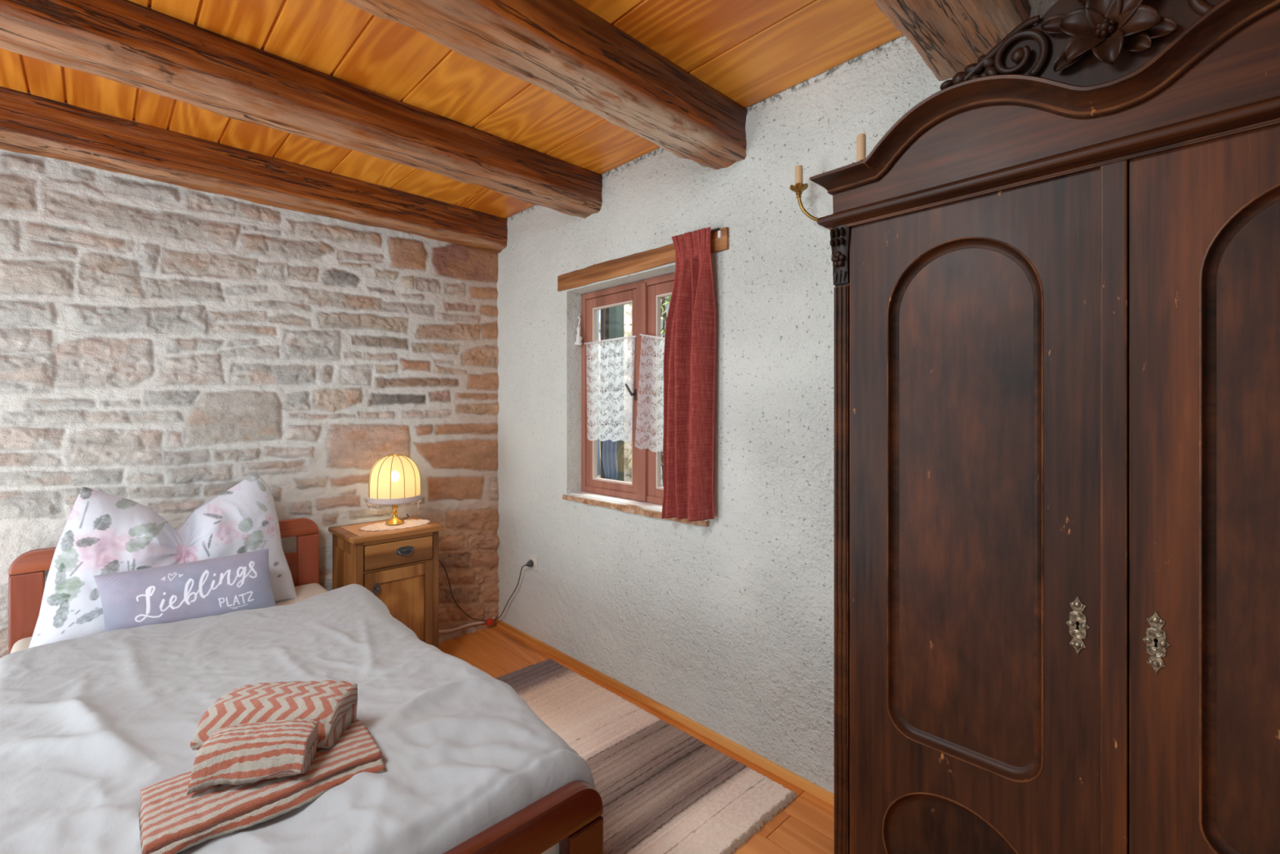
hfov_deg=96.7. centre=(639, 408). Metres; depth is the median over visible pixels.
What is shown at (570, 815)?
bed
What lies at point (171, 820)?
towel
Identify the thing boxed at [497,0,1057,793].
wall
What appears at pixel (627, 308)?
wall
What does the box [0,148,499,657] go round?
wall
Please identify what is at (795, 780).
baseboard
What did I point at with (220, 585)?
cushion
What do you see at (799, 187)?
wall sconce
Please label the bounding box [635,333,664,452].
lace curtain
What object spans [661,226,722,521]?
curtain
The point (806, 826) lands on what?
floor
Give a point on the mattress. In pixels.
(304, 592)
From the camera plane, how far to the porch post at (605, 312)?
4.51 m
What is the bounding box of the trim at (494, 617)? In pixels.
[438,616,495,633]
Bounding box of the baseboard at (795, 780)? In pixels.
[496,618,834,806]
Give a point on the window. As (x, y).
(645, 295)
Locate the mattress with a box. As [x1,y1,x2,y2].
[9,582,559,853]
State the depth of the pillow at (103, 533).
2.24 m
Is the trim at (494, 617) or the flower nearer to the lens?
the flower
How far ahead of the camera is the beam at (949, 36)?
1.50 m
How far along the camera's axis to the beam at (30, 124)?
2.60 m
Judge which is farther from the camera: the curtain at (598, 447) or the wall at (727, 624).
the curtain at (598, 447)
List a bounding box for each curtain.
[584,335,635,441]
[597,309,600,475]
[602,431,617,479]
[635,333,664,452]
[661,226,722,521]
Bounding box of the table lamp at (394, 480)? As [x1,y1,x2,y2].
[367,453,422,524]
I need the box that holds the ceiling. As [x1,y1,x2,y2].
[0,0,903,217]
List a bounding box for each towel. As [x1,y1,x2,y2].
[138,718,385,853]
[186,718,318,795]
[190,680,357,751]
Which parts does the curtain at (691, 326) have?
rod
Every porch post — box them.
[600,307,608,479]
[608,305,623,480]
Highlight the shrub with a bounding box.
[623,295,671,486]
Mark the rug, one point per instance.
(662, 789)
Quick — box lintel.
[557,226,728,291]
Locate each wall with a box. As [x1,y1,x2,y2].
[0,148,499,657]
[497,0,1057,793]
[597,303,631,482]
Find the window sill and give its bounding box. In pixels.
[562,491,708,526]
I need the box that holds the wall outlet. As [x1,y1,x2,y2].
[528,554,537,571]
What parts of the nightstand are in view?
lock plate, door, rail, rail, drawer, door panel, drawer pull, door post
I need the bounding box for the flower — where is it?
[1058,0,1160,65]
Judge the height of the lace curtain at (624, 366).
0.548 m
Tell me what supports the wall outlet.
attached to the wall at (727, 624)
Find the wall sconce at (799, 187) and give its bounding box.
[789,133,866,221]
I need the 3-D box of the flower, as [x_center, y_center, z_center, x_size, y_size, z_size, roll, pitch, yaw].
[0.867,-0.709,1.054,0.047,0.154,0.145,0,0,-44]
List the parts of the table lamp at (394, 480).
lamp shade, stem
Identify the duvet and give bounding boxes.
[0,583,595,853]
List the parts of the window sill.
sill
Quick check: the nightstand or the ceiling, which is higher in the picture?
the ceiling
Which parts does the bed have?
post, rail, headboard, post, rail, post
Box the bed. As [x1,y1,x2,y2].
[8,517,603,853]
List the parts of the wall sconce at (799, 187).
arm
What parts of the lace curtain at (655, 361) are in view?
rod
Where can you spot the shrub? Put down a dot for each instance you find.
(664, 316)
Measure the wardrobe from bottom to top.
2.270 m
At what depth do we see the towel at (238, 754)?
1.07 m
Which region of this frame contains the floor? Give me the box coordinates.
[438,625,834,853]
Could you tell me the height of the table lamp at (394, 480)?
0.366 m
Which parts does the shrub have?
stem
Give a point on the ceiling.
(749, 51)
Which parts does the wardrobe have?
panel moulding, panel, panel moulding, panel, door, pediment moulding, door, panel moulding, panel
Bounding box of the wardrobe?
[809,0,1279,853]
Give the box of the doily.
[357,519,429,531]
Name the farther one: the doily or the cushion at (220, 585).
the doily
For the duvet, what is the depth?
1.31 m
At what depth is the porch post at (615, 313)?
4.42 m
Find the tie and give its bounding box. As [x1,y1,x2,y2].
[574,314,582,345]
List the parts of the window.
sash, handle, sash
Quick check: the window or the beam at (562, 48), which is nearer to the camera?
the beam at (562, 48)
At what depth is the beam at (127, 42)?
1.94 m
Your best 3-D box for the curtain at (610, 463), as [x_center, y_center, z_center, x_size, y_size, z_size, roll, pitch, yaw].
[-0.222,0.360,4.356,0.040,0.360,0.163,0,0,-44]
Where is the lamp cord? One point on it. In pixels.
(490, 621)
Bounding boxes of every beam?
[0,0,602,218]
[0,86,507,253]
[342,0,746,169]
[874,0,1031,80]
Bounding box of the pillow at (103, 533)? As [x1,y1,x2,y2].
[28,474,297,648]
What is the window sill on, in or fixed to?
attached to the wall at (727, 624)
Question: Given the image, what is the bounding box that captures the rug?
[495,657,796,853]
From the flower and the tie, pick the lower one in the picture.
the tie
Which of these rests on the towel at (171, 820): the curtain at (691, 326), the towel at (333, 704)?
the towel at (333, 704)
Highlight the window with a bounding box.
[581,272,675,504]
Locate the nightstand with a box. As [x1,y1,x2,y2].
[328,515,443,648]
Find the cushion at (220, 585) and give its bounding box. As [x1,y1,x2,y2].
[93,548,276,631]
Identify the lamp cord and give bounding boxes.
[402,513,533,625]
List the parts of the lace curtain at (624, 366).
rod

